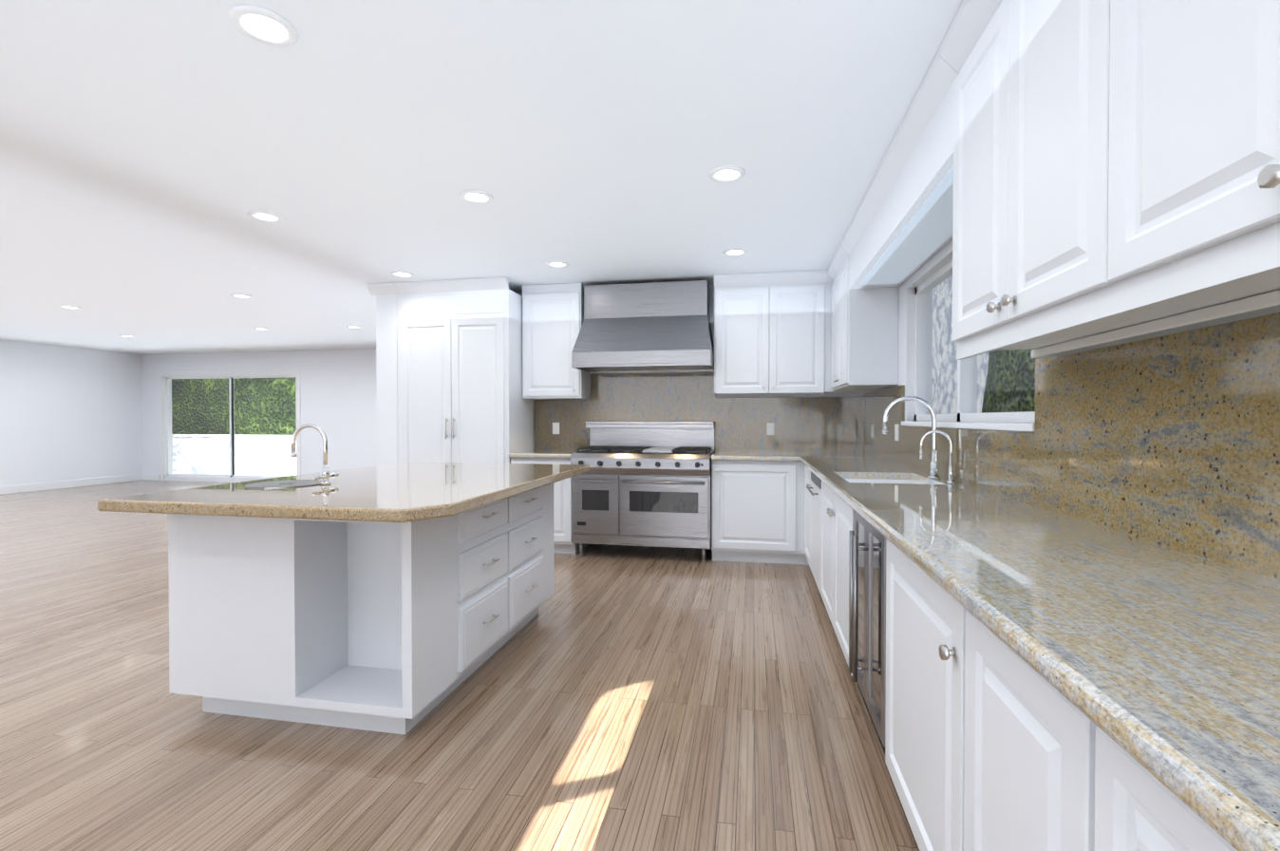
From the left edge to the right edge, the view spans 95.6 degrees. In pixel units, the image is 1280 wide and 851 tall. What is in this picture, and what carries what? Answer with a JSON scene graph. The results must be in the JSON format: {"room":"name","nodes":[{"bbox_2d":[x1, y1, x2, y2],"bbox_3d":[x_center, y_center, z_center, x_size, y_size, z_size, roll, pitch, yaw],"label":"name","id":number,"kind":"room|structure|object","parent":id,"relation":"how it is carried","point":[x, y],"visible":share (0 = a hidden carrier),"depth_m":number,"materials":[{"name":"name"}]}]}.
{"room":"kitchen","nodes":[
{"label":"kitchen","id":0,"kind":"room"},
{"bbox_2d":[0,339,142,486],"bbox_3d":[-11.180,-0.087,5.449,0.160,2.500,12.500,0,1,11],"label":"wall","id":1,"kind":"structure","parent":0,"point":[67,413],"depth_m":10.30,"materials":[{"name":"white paint"}]},
{"bbox_2d":[0,473,142,494],"bbox_3d":[-11.090,1.098,5.446,0.024,0.130,12.500,0,1,11],"label":"baseboard","id":2,"kind":"structure","parent":1,"relation":"attached to","point":[20,488],"depth_m":10.30,"materials":[{"name":"white"}]},
{"bbox_2d":[141,348,376,482],"bbox_3d":[-5.738,-0.152,10.844,8.800,2.500,0.160,0,1,11],"label":"wall","id":3,"kind":"structure","parent":0,"point":[338,397],"depth_m":10.81,"materials":[{"name":"white paint"}]},
{"bbox_2d":[142,473,160,480],"bbox_3d":[-9.697,1.025,11.532,0.390,0.130,0.018,0,1,11],"label":"baseboard","id":4,"kind":"structure","parent":3,"relation":"attached to","point":[145,477],"depth_m":11.52,"materials":[{"name":"white"}]},
{"bbox_2d":[158,369,301,480],"bbox_3d":[-7.914,0.024,11.259,3.190,2.140,0.175,0,1,11],"label":"sliding glass door","id":5,"kind":"structure","parent":3,"relation":"in","point":[166,438],"depth_m":11.29,"materials":[{"name":"white"}]},
{"bbox_2d":[376,294,397,465],"bbox_3d":[-1.970,-0.114,7.730,0.220,2.500,4.525,0,1,11],"label":"wall","id":6,"kind":"structure","parent":0,"point":[386,358],"depth_m":5.50,"materials":[{"name":"white paint"}]},
{"bbox_2d":[366,282,396,295],"bbox_3d":[-2.004,-1.313,7.690,0.277,0.098,4.572,0,1,11],"label":"crown molding","id":7,"kind":"structure","parent":6,"relation":"attached to","point":[374,289],"depth_m":5.46,"materials":[{"name":"white wood"}]},
{"bbox_2d":[0,480,919,850],"bbox_3d":[-4.744,1.228,4.221,13.350,0.100,12.900,0,1,11],"label":"floor","id":8,"kind":"structure","parent":0,"point":[617,697],"depth_m":2.26,"materials":[{"name":"brown wood"}]},
{"bbox_2d":[168,480,559,734],"bbox_3d":[-1.209,0.752,3.033,1.141,0.880,1.580,0,1,11],"label":"kitchen island","id":9,"kind":"object","parent":8,"relation":"on","point":[404,597],"depth_m":2.35,"materials":[{"name":"white paint"}]},
{"bbox_2d":[97,461,590,526],"bbox_3d":[-1.176,0.289,2.990,1.360,0.045,1.940,0,1,11],"label":"island countertop","id":10,"kind":"structure","parent":9,"relation":"on","point":[407,493],"depth_m":2.35,"materials":[{"name":"beige stone"}]},
{"bbox_2d":[244,479,326,489],"bbox_3d":[-1.625,0.267,2.669,0.320,0.005,0.320,0,1,11],"label":"prep sink","id":11,"kind":"object","parent":10,"relation":"in","point":[281,483],"depth_m":2.64,"materials":[{"name":"silver metal"}]},
{"bbox_2d":[290,423,338,485],"bbox_3d":[-1.509,0.130,2.676,0.183,0.279,0.196,0,1,11],"label":"faucet","id":12,"kind":"object","parent":10,"relation":"on","point":[315,480],"depth_m":2.66,"materials":[{"name":"silver metal"}]},
{"bbox_2d":[394,277,534,463],"bbox_3d":[-1.685,-0.088,5.659,1.120,2.498,0.680,0,1,11],"label":"pantry","id":13,"kind":"object","parent":8,"relation":"on","point":[460,371],"visible":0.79,"depth_m":5.36,"materials":[{"name":"white paint"}]},
{"bbox_2d":[570,421,715,562],"bbox_3d":[0.047,0.565,5.289,1.214,1.200,0.716,0,1,11],"label":"range","id":14,"kind":"object","parent":8,"relation":"on","point":[643,483],"visible":0.98,"depth_m":5.03,"materials":[{"name":"silver metal"}]},
{"bbox_2d":[508,312,1279,850],"bbox_3d":[-0.272,0.373,1.614,3.178,1.672,8.098,0,1,11],"label":"kitchen perimeter","id":15,"kind":"object","parent":8,"relation":"on","point":[1058,630],"visible":0.92,"depth_m":1.31,"materials":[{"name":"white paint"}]},
{"bbox_2d":[552,422,559,433],"bbox_3d":[-0.843,0.029,5.819,0.072,0.116,0.008,0,1,11],"label":"electrical outlet","id":16,"kind":"object","parent":15,"relation":"attached to","point":[555,427],"visible":1,"depth_m":5.82,"materials":[{"name":"white plastic"}]},
{"bbox_2d":[766,422,774,434],"bbox_3d":[1.219,0.033,5.421,0.072,0.116,0.008,0,1,11],"label":"electrical outlet","id":17,"kind":"object","parent":15,"relation":"attached to","point":[770,428],"visible":1,"depth_m":5.42,"materials":[{"name":"white plastic"}]},
{"bbox_2d":[805,469,827,599],"bbox_3d":[1.183,0.699,3.925,0.082,0.755,0.600,0,1,11],"label":"dishwasher","id":18,"kind":"object","parent":15,"relation":"in","point":[816,482],"depth_m":3.88,"materials":[{"name":"white paint"}]},
{"bbox_2d":[870,424,873,438],"bbox_3d":[1.957,0.050,4.898,0.008,0.116,0.072,0,1,11],"label":"electrical outlet","id":19,"kind":"object","parent":15,"relation":"attached to","point":[872,430],"visible":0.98,"depth_m":4.88,"materials":[{"name":"white plastic"}]},
{"bbox_2d":[848,504,898,768],"bbox_3d":[0.837,0.717,2.168,0.094,0.760,0.600,0,1,11],"label":"wine fridge","id":20,"kind":"object","parent":15,"relation":"in","point":[867,557],"depth_m":2.12,"materials":[{"name":"silver metal"}]},
{"bbox_2d":[894,424,898,440],"bbox_3d":[1.798,0.050,4.073,0.008,0.116,0.072,0,1,11],"label":"electrical outlet","id":21,"kind":"object","parent":15,"relation":"attached to","point":[895,432],"visible":0.98,"depth_m":4.06,"materials":[{"name":"white plastic"}]},
{"bbox_2d":[881,395,941,479],"bbox_3d":[1.429,0.060,3.052,0.282,0.432,0.102,0,1,11],"label":"faucet","id":22,"kind":"object","parent":15,"relation":"on","point":[934,452],"depth_m":3.04,"materials":[{"name":"silver metal"}]},
{"bbox_2d":[919,429,955,484],"bbox_3d":[1.440,0.151,2.815,0.154,0.257,0.045,0,1,11],"label":"faucet","id":23,"kind":"object","parent":15,"relation":"on","point":[950,480],"depth_m":2.80,"materials":[{"name":"silver metal"}]},
{"bbox_2d":[0,0,963,354],"bbox_3d":[-4.744,-1.347,4.190,13.350,0.050,12.900,0,1,11],"label":"ceiling","id":24,"kind":"structure","parent":0,"point":[154,154],"depth_m":2.75,"materials":[{"name":"white paint"}]},
{"bbox_2d":[58,305,81,309],"bbox_3d":[-6.491,-1.345,6.616,0.190,0.010,0.190,0,1,11],"label":"recessed light","id":25,"kind":"object","parent":24,"relation":"in","point":[71,307],"visible":1,"depth_m":6.62,"materials":[{"name":"white plastic"}]},
{"bbox_2d":[230,293,253,298],"bbox_3d":[-4.114,-1.337,6.003,0.190,0.010,0.190,0,1,11],"label":"recessed light","id":26,"kind":"object","parent":24,"relation":"in","point":[240,295],"visible":0.98,"depth_m":6.00,"materials":[{"name":"white plastic"}]},
{"bbox_2d":[253,327,268,330],"bbox_3d":[-5.364,-1.364,8.231,0.190,0.010,0.190,0,1,11],"label":"recessed light","id":27,"kind":"object","parent":24,"relation":"in","point":[260,329],"visible":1,"depth_m":8.23,"materials":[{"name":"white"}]},
{"bbox_2d":[228,4,299,46],"bbox_3d":[-1.214,-1.288,1.879,0.190,0.010,0.190,0,1,11],"label":"recessed light","id":28,"kind":"object","parent":24,"relation":"in","point":[263,25],"visible":0.98,"depth_m":1.87,"materials":[{"name":"white plastic"}]},
{"bbox_2d":[247,210,283,222],"bbox_3d":[-2.349,-1.309,3.646,0.190,0.010,0.190,0,1,11],"label":"recessed light","id":29,"kind":"object","parent":24,"relation":"in","point":[262,216],"visible":0.98,"depth_m":3.64,"materials":[{"name":"white plastic"}]},
{"bbox_2d":[346,325,360,328],"bbox_3d":[-3.970,-1.362,8.064,0.190,0.010,0.190,0,1,11],"label":"recessed light","id":30,"kind":"object","parent":24,"relation":"in","point":[352,327],"visible":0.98,"depth_m":8.06,"materials":[{"name":"white plastic"}]},
{"bbox_2d":[390,271,414,277],"bbox_3d":[-2.088,-1.327,5.103,0.190,0.010,0.190,0,1,11],"label":"recessed light","id":31,"kind":"object","parent":24,"relation":"in","point":[403,273],"visible":1,"depth_m":5.09,"materials":[{"name":"white"}]},
{"bbox_2d":[459,189,493,204],"bbox_3d":[-0.935,-1.305,3.322,0.190,0.010,0.190,0,1,11],"label":"recessed light","id":32,"kind":"object","parent":24,"relation":"in","point":[476,197],"visible":0.98,"depth_m":3.31,"materials":[{"name":"white"}]},
{"bbox_2d":[545,260,569,267],"bbox_3d":[-0.676,-1.323,4.769,0.190,0.010,0.190,0,1,11],"label":"recessed light","id":33,"kind":"object","parent":24,"relation":"in","point":[557,264],"visible":0.96,"depth_m":4.75,"materials":[{"name":"white plastic"}]},
{"bbox_2d":[708,165,745,182],"bbox_3d":[0.452,-1.302,3.013,0.190,0.010,0.190,0,1,11],"label":"recessed light","id":34,"kind":"object","parent":24,"relation":"in","point":[725,174],"visible":1,"depth_m":3.00,"materials":[{"name":"white plastic"}]},
{"bbox_2d":[722,247,747,256],"bbox_3d":[0.725,-1.319,4.427,0.190,0.010,0.190,0,1,11],"label":"recessed light","id":35,"kind":"object","parent":24,"relation":"in","point":[736,252],"visible":0.94,"depth_m":4.43,"materials":[{"name":"white plastic"}]},
{"bbox_2d":[517,284,864,546],"bbox_3d":[-0.150,-0.091,5.792,4.530,2.500,0.160,0,1,11],"label":"wall","id":36,"kind":"structure","parent":0,"point":[711,287],"depth_m":5.48,"materials":[{"name":"white paint"}]},
{"bbox_2d":[522,282,590,399],"bbox_3d":[-0.809,-0.798,5.649,0.587,1.078,0.350,0,1,11],"label":"upper cabinet","id":37,"kind":"object","parent":36,"relation":"attached to","point":[553,314],"depth_m":5.48,"materials":[{"name":"white paint"}]},
{"bbox_2d":[571,280,714,373],"bbox_3d":[0.058,-0.906,5.329,1.220,0.780,0.648,0,1,11],"label":"range hood","id":38,"kind":"object","parent":36,"relation":"attached to","point":[659,327],"visible":0.96,"depth_m":5.19,"materials":[{"name":"silver metal"}]},
{"bbox_2d":[714,269,826,394],"bbox_3d":[1.159,-0.814,5.269,0.949,1.038,0.350,0,1,11],"label":"upper cabinet","id":39,"kind":"object","parent":36,"relation":"attached to","point":[770,328],"depth_m":5.09,"materials":[{"name":"white paint"}]},
{"bbox_2d":[873,239,1027,432],"bbox_3d":[1.341,-0.035,1.145,0.160,2.500,8.800,0,1,11],"label":"wall","id":40,"kind":"structure","parent":0,"point":[948,246],"depth_m":3.99,"materials":[{"name":"white paint"}]},
{"bbox_2d":[829,239,898,391],"bbox_3d":[1.742,-0.811,4.570,0.350,1.028,0.835,0,1,11],"label":"upper cabinet","id":41,"kind":"object","parent":40,"relation":"attached to","point":[864,323],"depth_m":4.18,"materials":[{"name":"white paint"}]},
{"bbox_2d":[848,56,947,292],"bbox_3d":[1.459,-1.137,3.050,0.330,0.338,2.244,0,1,11],"label":"soffit","id":42,"kind":"object","parent":40,"relation":"attached to","point":[900,228],"depth_m":2.82,"materials":[{"name":"white paint"}]},
{"bbox_2d":[901,246,1035,432],"bbox_3d":[1.685,-0.458,2.999,0.188,0.940,1.890,0,1,11],"label":"window","id":43,"kind":"structure","parent":40,"relation":"in","point":[919,327],"depth_m":3.48,"materials":[{"name":"white"}]},
{"bbox_2d":[943,0,1243,359],"bbox_3d":[1.152,-0.754,1.515,0.350,1.068,0.889,0,1,11],"label":"upper cabinet","id":44,"kind":"object","parent":40,"relation":"attached to","point":[1069,177],"depth_m":1.49,"materials":[{"name":"white paint"}]},
{"bbox_2d":[1091,0,1279,322],"bbox_3d":[0.984,-0.744,0.647,0.350,1.068,0.880,0,1,11],"label":"upper cabinet","id":45,"kind":"object","parent":40,"relation":"attached to","point":[1186,112],"depth_m":0.94,"materials":[{"name":"white paint"}]},
{"label":"outside","id":46,"kind":"structure","parent":0,"visible":0},
{"bbox_3d":[-2.022,1.246,7.769,32.950,0.019,28.500,0,1,11],"label":"ground","id":47,"kind":"structure","parent":46,"visible":0},
{"bbox_2d":[171,376,296,434],"bbox_3d":[-7.352,-0.760,14.295,10.336,3.835,2.014,0,1,11],"label":"hedge","id":48,"kind":"object","parent":47,"relation":"on","point":[268,397],"depth_m":13.77,"materials":[{"name":"green plant"}]},
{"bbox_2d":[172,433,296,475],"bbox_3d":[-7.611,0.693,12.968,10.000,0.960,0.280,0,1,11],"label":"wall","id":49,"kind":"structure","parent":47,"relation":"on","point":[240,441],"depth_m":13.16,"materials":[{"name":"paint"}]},
{"bbox_2d":[932,275,988,414],"bbox_3d":[6.306,-1.079,8.933,0.150,4.600,24.000,0,1,11],"label":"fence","id":50,"kind":"object","parent":47,"relation":"on","point":[943,369],"depth_m":13.49,"materials":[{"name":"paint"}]},
{"bbox_2d":[981,349,1035,413],"bbox_3d":[5.132,-0.775,6.756,1.124,4.045,3.566,0,1,11],"label":"shrub","id":51,"kind":"object","parent":47,"relation":"on","point":[1026,380],"depth_m":7.49,"materials":[{"name":"green plant"}]}
]}

